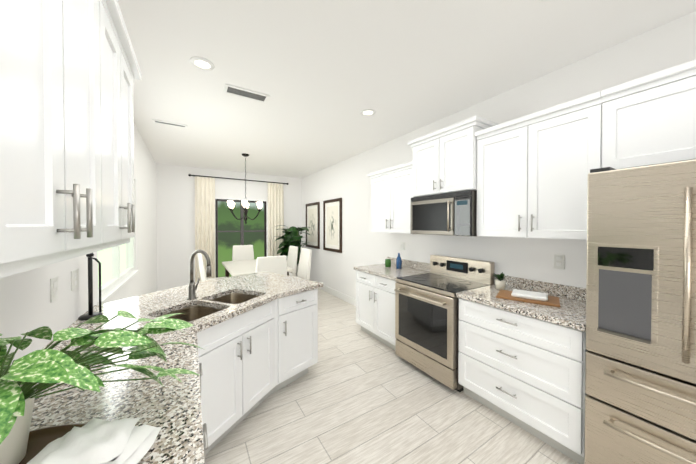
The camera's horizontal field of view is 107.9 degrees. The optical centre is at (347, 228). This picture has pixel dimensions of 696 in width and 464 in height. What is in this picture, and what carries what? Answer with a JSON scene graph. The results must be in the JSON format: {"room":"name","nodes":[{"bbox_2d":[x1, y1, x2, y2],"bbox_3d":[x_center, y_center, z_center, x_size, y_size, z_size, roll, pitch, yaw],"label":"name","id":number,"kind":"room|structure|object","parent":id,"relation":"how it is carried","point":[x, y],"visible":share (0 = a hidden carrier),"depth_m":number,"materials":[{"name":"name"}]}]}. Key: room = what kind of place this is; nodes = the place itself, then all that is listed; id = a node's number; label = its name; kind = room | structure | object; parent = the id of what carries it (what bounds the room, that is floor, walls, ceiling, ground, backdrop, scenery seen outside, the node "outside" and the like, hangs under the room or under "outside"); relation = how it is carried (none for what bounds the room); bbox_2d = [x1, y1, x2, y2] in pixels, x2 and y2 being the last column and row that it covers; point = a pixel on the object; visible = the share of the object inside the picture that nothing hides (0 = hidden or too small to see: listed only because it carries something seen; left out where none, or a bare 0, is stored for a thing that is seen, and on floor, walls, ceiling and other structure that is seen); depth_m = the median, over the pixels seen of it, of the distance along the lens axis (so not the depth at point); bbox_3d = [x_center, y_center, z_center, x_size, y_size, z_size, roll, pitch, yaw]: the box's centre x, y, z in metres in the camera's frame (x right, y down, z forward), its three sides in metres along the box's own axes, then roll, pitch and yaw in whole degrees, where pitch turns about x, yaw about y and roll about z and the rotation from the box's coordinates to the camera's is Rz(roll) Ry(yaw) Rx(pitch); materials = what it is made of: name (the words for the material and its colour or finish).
{"room":"dining room and kitchen","nodes":[
{"label":"dining room and kitchen","id":0,"kind":"room"},
{"bbox_2d":[0,124,156,365],"bbox_3d":[-1.767,0.084,1.600,0.100,2.800,8.890,0,1,-32],"label":"wall","id":1,"kind":"structure","parent":0,"point":[26,305],"depth_m":1.54,"materials":[{"name":"white paint"}]},
{"bbox_2d":[50,276,57,301],"bbox_3d":[-1.529,0.317,1.320,0.008,0.120,0.075,0,1,-32],"label":"electrical outlet","id":2,"kind":"object","parent":1,"relation":"attached to","point":[54,289],"visible":1,"depth_m":1.31,"materials":[{"name":"white plastic"}]},
{"bbox_2d":[0,0,107,277],"bbox_3d":[-0.841,-0.369,0.527,0.346,0.910,0.600,0,1,-32],"label":"upper cabinet","id":3,"kind":"object","parent":1,"relation":"attached to","point":[70,71],"depth_m":0.57,"materials":[{"name":"white wood"}]},
{"bbox_2d":[71,268,78,290],"bbox_3d":[-1.676,0.315,1.558,0.008,0.120,0.115,0,1,-32],"label":"electrical outlet","id":4,"kind":"object","parent":1,"relation":"attached to","point":[74,279],"visible":1,"depth_m":1.54,"materials":[{"name":"white plastic"}]},
{"bbox_2d":[98,237,133,297],"bbox_3d":[-2.381,-0.037,2.600,0.050,1.180,1.600,0,1,-32],"label":"window","id":5,"kind":"structure","parent":1,"relation":"in","point":[131,253],"depth_m":2.59,"materials":[{"name":"white"}]},
{"bbox_2d":[97,269,139,304],"bbox_3d":[-2.330,0.565,2.638,0.030,0.025,1.660,0,1,-32],"label":"window sill","id":6,"kind":"structure","parent":1,"relation":"attached to","point":[107,296],"depth_m":2.37,"materials":[{"name":"white"}]},
{"bbox_2d":[108,0,135,247],"bbox_3d":[-1.157,-0.374,1.037,0.346,0.910,0.600,0,1,-32],"label":"upper cabinet","id":7,"kind":"object","parent":1,"relation":"attached to","point":[121,70],"depth_m":1.11,"materials":[{"name":"white wood"}]},
{"bbox_2d":[156,163,301,290],"bbox_3d":[-2.672,0.033,6.208,3.215,2.800,0.100,0,1,-32],"label":"wall","id":8,"kind":"structure","parent":0,"point":[175,189],"depth_m":5.59,"materials":[{"name":"white paint"}]},
{"bbox_2d":[188,174,287,282],"bbox_3d":[-2.542,0.108,6.156,2.246,2.610,0.128,0,1,-32],"label":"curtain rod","id":9,"kind":"object","parent":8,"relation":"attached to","point":[205,213],"visible":0.62,"depth_m":5.78,"materials":[{"name":"beige fabric"}]},
{"bbox_2d":[195,176,215,282],"bbox_3d":[-3.213,0.136,5.710,0.400,2.565,0.074,0,1,-32],"label":"curtain","id":10,"kind":"object","parent":9,"relation":"hanging from","point":[204,186],"depth_m":5.70,"materials":[{"name":"beige fabric"}]},
{"bbox_2d":[268,183,283,255],"bbox_3d":[-1.857,0.126,6.550,0.410,2.565,0.073,0,1,-32],"label":"curtain","id":11,"kind":"object","parent":9,"relation":"hanging from","point":[275,191],"depth_m":6.53,"materials":[{"name":"beige fabric"}]},
{"bbox_2d":[205,288,578,463],"bbox_3d":[-0.358,1.524,2.489,3.415,0.100,8.890,0,1,-32],"label":"floor","id":12,"kind":"structure","parent":0,"point":[355,394],"depth_m":1.95,"materials":[{"name":"beige wood"}]},
{"bbox_2d":[30,250,322,463],"bbox_3d":[-0.303,0.835,1.007,1.749,1.312,4.626,0,1,-32],"label":"kitchen island","id":13,"kind":"object","parent":12,"relation":"on","point":[254,336],"visible":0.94,"depth_m":1.68,"materials":[{"name":"stone"}]},
{"bbox_2d":[19,418,160,463],"bbox_3d":[-0.727,0.538,0.602,0.460,0.084,0.353,0,1,-32],"label":"tray","id":14,"kind":"object","parent":13,"relation":"on","point":[101,441],"visible":0.96,"depth_m":0.62,"materials":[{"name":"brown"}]},
{"bbox_2d":[0,310,201,463],"bbox_3d":[-0.771,0.431,0.752,0.599,0.286,0.636,0,1,-32],"label":"potted plant","id":15,"kind":"object","parent":14,"relation":"on","point":[23,376],"visible":1,"depth_m":0.69,"materials":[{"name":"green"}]},
{"bbox_2d":[78,253,102,320],"bbox_3d":[-1.642,0.361,1.615,0.110,0.417,0.110,0,1,-32],"label":"paper towel holder","id":16,"kind":"object","parent":13,"relation":"on","point":[89,314],"visible":0.81,"depth_m":1.61,"materials":[{"name":"black metal"}]},
{"bbox_2d":[187,250,211,299],"bbox_3d":[-1.178,0.367,2.004,0.164,0.398,0.219,0,1,-32],"label":"faucet","id":17,"kind":"object","parent":13,"relation":"on","point":[192,289],"depth_m":2.02,"materials":[{"name":"silver metal"}]},
{"bbox_2d":[157,293,258,321],"bbox_3d":[-1.017,0.702,1.940,0.808,0.194,0.731,0,1,-32],"label":"sink","id":18,"kind":"object","parent":13,"relation":"in","point":[190,312],"depth_m":1.95,"materials":[{"name":"silver metal"}]},
{"bbox_2d":[197,253,223,281],"bbox_3d":[-2.500,0.924,4.702,0.518,1.050,0.470,0,1,-32],"label":"dining chair","id":19,"kind":"object","parent":12,"relation":"on","point":[208,278],"visible":0.12,"depth_m":4.83,"materials":[{"name":"white"}]},
{"bbox_2d":[232,245,253,260],"bbox_3d":[-2.268,0.915,5.580,0.470,1.050,0.518,0,1,-32],"label":"dining chair","id":20,"kind":"object","parent":12,"relation":"on","point":[242,252],"visible":0.31,"depth_m":5.72,"materials":[{"name":"white fabric"}]},
{"bbox_2d":[222,259,293,276],"bbox_3d":[-1.750,1.069,4.745,0.950,0.760,1.600,0,1,-32],"label":"dining table","id":21,"kind":"object","parent":12,"relation":"on","point":[236,268],"visible":0.27,"depth_m":4.57,"materials":[{"name":"beige wood"}]},
{"bbox_2d":[255,255,286,274],"bbox_3d":[-1.232,0.933,3.906,0.470,1.050,0.518,0,1,-32],"label":"dining chair","id":22,"kind":"object","parent":12,"relation":"on","point":[276,264],"visible":0.33,"depth_m":3.69,"materials":[{"name":"white fabric"}]},
{"bbox_2d":[274,225,309,275],"bbox_3d":[-1.346,0.679,6.157,0.884,1.508,0.978,0,1,-32],"label":"floor plant","id":23,"kind":"object","parent":12,"relation":"on","point":[291,236],"visible":0.52,"depth_m":6.09,"materials":[{"name":"green plant"}]},
{"bbox_2d":[287,246,297,276],"bbox_3d":[-1.379,0.917,5.396,0.518,1.050,0.470,0,1,-32],"label":"dining chair","id":24,"kind":"object","parent":12,"relation":"on","point":[292,257],"visible":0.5,"depth_m":5.35,"materials":[{"name":"white fabric"}]},
{"bbox_2d":[296,248,311,279],"bbox_3d":[-1.000,0.924,4.784,0.518,1.050,0.470,0,1,-32],"label":"dining chair","id":25,"kind":"object","parent":12,"relation":"on","point":[304,268],"visible":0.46,"depth_m":4.79,"materials":[{"name":"white fabric"}]},
{"bbox_2d":[354,257,429,350],"bbox_3d":[0.573,0.957,3.401,0.658,1.014,0.879,0,1,-32],"label":"base cabinet","id":26,"kind":"object","parent":12,"relation":"on","point":[375,302],"visible":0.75,"depth_m":3.23,"materials":[{"name":"white wood"}]},
{"bbox_2d":[354,264,429,280],"bbox_3d":[0.581,0.569,3.402,0.640,0.038,0.879,0,1,-32],"label":"countertop","id":27,"kind":"structure","parent":26,"relation":"on","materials":[{"name":"stone"}]},
{"bbox_2d":[385,259,390,266],"bbox_3d":[0.565,0.492,3.584,0.084,0.110,0.084,0,1,-32],"label":"glass jar","id":28,"kind":"object","parent":27,"relation":"on","point":[387,262],"visible":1,"depth_m":3.55,"materials":[{"name":"green glass"}]},
{"bbox_2d":[396,253,401,268],"bbox_3d":[0.694,0.444,3.452,0.076,0.210,0.076,0,1,-32],"label":"bottle","id":29,"kind":"object","parent":27,"relation":"on","point":[398,263],"visible":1,"depth_m":3.43,"materials":[{"name":"blue glass"}]},
{"bbox_2d":[394,255,494,391],"bbox_3d":[0.972,0.905,2.682,0.720,1.135,0.750,0,1,-32],"label":"range","id":30,"kind":"object","parent":12,"relation":"on","point":[427,322],"visible":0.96,"depth_m":2.52,"materials":[{"name":"silver metal"}]},
{"bbox_2d":[396,273,488,296],"bbox_3d":[0.973,0.579,2.679,0.570,0.042,0.750,0,1,-32],"label":"cooktop","id":31,"kind":"object","parent":30,"relation":"in","point":[438,284],"depth_m":2.61,"materials":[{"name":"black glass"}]},
{"bbox_2d":[456,274,587,463],"bbox_3d":[1.431,0.973,2.018,0.658,1.014,0.852,0,1,-32],"label":"base cabinet","id":32,"kind":"object","parent":12,"relation":"on","point":[522,365],"visible":0.73,"depth_m":1.80,"materials":[{"name":"white wood"}]},
{"bbox_2d":[456,284,585,331],"bbox_3d":[1.438,0.585,2.018,0.640,0.038,0.852,0,1,-32],"label":"countertop","id":33,"kind":"structure","parent":32,"relation":"on","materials":[{"name":"stone"}]},
{"bbox_2d":[493,272,507,289],"bbox_3d":[1.406,0.485,2.350,0.126,0.152,0.139,0,1,-32],"label":"herb pot","id":34,"kind":"object","parent":33,"relation":"on","point":[500,282],"visible":1,"depth_m":2.32,"materials":[{"name":"beige ceramic"}]},
{"bbox_2d":[496,289,559,307],"bbox_3d":[1.434,0.539,2.030,0.400,0.050,0.260,1,1,38],"label":"cutting board","id":35,"kind":"object","parent":33,"relation":"on","point":[533,297],"visible":1,"depth_m":1.97,"materials":[{"name":"brown wood"}]},
{"bbox_2d":[511,289,547,300],"bbox_3d":[1.443,0.531,2.016,0.230,0.032,0.170,1,1,38],"label":"towel","id":36,"kind":"object","parent":35,"relation":"on","point":[521,294],"depth_m":1.97,"materials":[{"name":"white fabric"}]},
{"bbox_2d":[584,159,695,463],"bbox_3d":[1.832,0.578,1.273,0.721,1.820,0.805,0,1,-32],"label":"refrigerator","id":37,"kind":"object","parent":12,"relation":"on","point":[640,387],"visible":1,"depth_m":1.27,"materials":[{"name":"grey metal"}]},
{"bbox_2d":[117,0,695,177],"bbox_3d":[-0.358,-1.375,2.456,3.415,0.100,8.890,0,1,-32],"label":"ceiling","id":38,"kind":"structure","parent":0,"point":[323,74],"depth_m":2.02,"materials":[{"name":"white paint"}]},
{"bbox_2d":[152,119,186,127],"bbox_3d":[-2.260,-1.328,3.225,0.360,0.012,0.100,0,1,-32],"label":"ceiling vent","id":39,"kind":"object","parent":38,"relation":"in","point":[169,123],"visible":1,"depth_m":3.21,"materials":[{"name":"white metal"}]},
{"bbox_2d":[189,56,214,70],"bbox_3d":[-1.168,-1.314,2.032,0.176,0.011,0.176,0,1,-32],"label":"recessed light","id":40,"kind":"object","parent":38,"relation":"in","point":[201,63],"visible":0.98,"depth_m":2.03,"materials":[{"name":"white"}]},
{"bbox_2d":[227,153,261,223],"bbox_3d":[-1.877,-0.710,4.646,0.635,1.280,0.646,0,1,-32],"label":"chandelier","id":41,"kind":"object","parent":38,"relation":"hanging from","point":[231,204],"visible":1,"depth_m":4.59,"materials":[{"name":"white glass"}]},
{"bbox_2d":[223,83,269,102],"bbox_3d":[-0.994,-1.320,2.492,0.400,0.012,0.170,0,1,-32],"label":"ceiling vent","id":42,"kind":"object","parent":38,"relation":"in","point":[244,93],"visible":0.98,"depth_m":2.48,"materials":[{"name":"white metal"}]},
{"bbox_2d":[360,109,375,115],"bbox_3d":[0.230,-1.324,2.909,0.176,0.011,0.176,0,1,-32],"label":"recessed light","id":43,"kind":"object","parent":38,"relation":"in","point":[367,112],"visible":1,"depth_m":2.91,"materials":[{"name":"white"}]},
{"bbox_2d":[302,11,695,298],"bbox_3d":[1.051,0.065,3.345,0.100,2.800,8.890,0,1,-32],"label":"wall","id":44,"kind":"structure","parent":0,"point":[652,51],"depth_m":2.54,"materials":[{"name":"white paint"}]},
{"bbox_2d":[306,202,319,248],"bbox_3d":[-0.894,-0.069,6.356,0.035,1.120,0.800,0,1,-32],"label":"picture frame","id":45,"kind":"object","parent":44,"relation":"attached to","point":[313,221],"visible":0.88,"depth_m":6.30,"materials":[{"name":"brown wood"}]},
{"bbox_2d":[308,208,316,242],"bbox_3d":[-0.893,-0.069,6.357,0.002,0.830,0.510,0,1,-32],"label":"art","id":46,"kind":"object","parent":45,"relation":"attached to","point":[312,212],"depth_m":6.35},
{"bbox_2d":[309,279,355,305],"bbox_3d":[-0.338,1.376,5.493,0.015,0.130,3.600,0,1,-32],"label":"baseboard","id":47,"kind":"structure","parent":44,"relation":"attached to","point":[345,297],"depth_m":5.22,"materials":[{"name":"white wood"}]},
{"bbox_2d":[323,198,341,252],"bbox_3d":[-0.341,-0.059,5.464,0.035,1.120,0.800,0,1,-32],"label":"picture frame","id":48,"kind":"object","parent":44,"relation":"attached to","point":[332,225],"visible":1,"depth_m":5.45,"materials":[{"name":"brown wood"}]},
{"bbox_2d":[327,205,337,244],"bbox_3d":[-0.340,-0.059,5.464,0.002,0.830,0.510,0,1,-32],"label":"art","id":49,"kind":"object","parent":48,"relation":"attached to","point":[332,210],"depth_m":5.45},
{"bbox_2d":[368,161,412,233],"bbox_3d":[0.681,-0.367,3.469,0.388,0.860,0.893,0,1,-32],"label":"upper cabinet","id":50,"kind":"object","parent":44,"relation":"attached to","point":[391,192],"visible":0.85,"depth_m":3.33,"materials":[{"name":"white wood"}]},
{"bbox_2d":[401,242,404,250],"bbox_3d":[0.792,0.261,3.663,0.008,0.120,0.075,0,1,-32],"label":"electrical outlet","id":51,"kind":"object","parent":44,"relation":"attached to","point":[402,245],"visible":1,"depth_m":3.65,"materials":[{"name":"white plastic"}]},
{"bbox_2d":[387,257,429,270],"bbox_3d":[0.844,0.498,3.564,0.022,0.100,0.879,0,1,-32],"label":"backsplash","id":52,"kind":"structure","parent":44,"relation":"attached to","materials":[{"name":"stone"}]},
{"bbox_2d":[408,116,497,196],"bbox_3d":[1.103,-0.691,2.746,0.428,0.655,0.848,0,1,-32],"label":"upper cabinet","id":53,"kind":"object","parent":44,"relation":"attached to","point":[444,160],"visible":0.88,"depth_m":2.57,"materials":[{"name":"white wood"}]},
{"bbox_2d":[410,190,476,235],"bbox_3d":[1.083,-0.141,2.740,0.473,0.425,0.750,0,1,-32],"label":"microwave","id":54,"kind":"object","parent":53,"relation":"attached to","point":[453,214],"visible":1,"depth_m":2.55,"materials":[{"name":"silver metal"}]},
{"bbox_2d":[475,91,602,239],"bbox_3d":[1.544,-0.401,2.075,0.388,0.960,0.840,0,1,-32],"label":"upper cabinet","id":55,"kind":"object","parent":44,"relation":"attached to","point":[533,170],"visible":0.94,"depth_m":1.92,"materials":[{"name":"white wood"}]},
{"bbox_2d":[495,274,585,301],"bbox_3d":[1.701,0.514,2.180,0.022,0.100,0.852,0,1,-32],"label":"backsplash","id":56,"kind":"structure","parent":44,"relation":"attached to","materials":[{"name":"stone"}]},
{"bbox_2d":[554,254,564,268],"bbox_3d":[1.756,0.279,2.108,0.008,0.120,0.075,0,1,-32],"label":"electrical outlet","id":57,"kind":"object","parent":44,"relation":"attached to","point":[559,261],"visible":1,"depth_m":2.10,"materials":[{"name":"white plastic"}]},
{"bbox_2d":[601,59,695,168],"bbox_3d":[2.007,-0.615,1.320,0.393,0.515,0.923,0,1,-32],"label":"upper cabinet","id":58,"kind":"object","parent":44,"relation":"attached to","point":[650,119],"visible":0.94,"depth_m":1.45,"materials":[{"name":"white wood"}]},
{"bbox_3d":[-2.611,1.392,6.262,1.170,0.080,0.100,0,1,-32],"label":"wall","id":59,"kind":"structure","parent":0,"visible":0},
{"bbox_2d":[215,199,266,277],"bbox_3d":[-2.608,0.332,6.246,1.170,2.040,0.050,0,1,-32],"label":"window","id":60,"kind":"structure","parent":59,"relation":"in","point":[265,226],"depth_m":6.22,"materials":[{"name":"brown metal"}]},
{"label":"outside","id":61,"kind":"structure","parent":0,"visible":0},
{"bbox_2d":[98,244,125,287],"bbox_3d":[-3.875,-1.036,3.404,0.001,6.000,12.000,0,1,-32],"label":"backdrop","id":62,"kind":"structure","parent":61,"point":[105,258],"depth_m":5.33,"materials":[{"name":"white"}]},
{"bbox_2d":[218,201,263,276],"bbox_3d":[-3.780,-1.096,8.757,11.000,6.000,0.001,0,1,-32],"label":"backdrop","id":63,"kind":"structure","parent":61,"point":[228,221],"depth_m":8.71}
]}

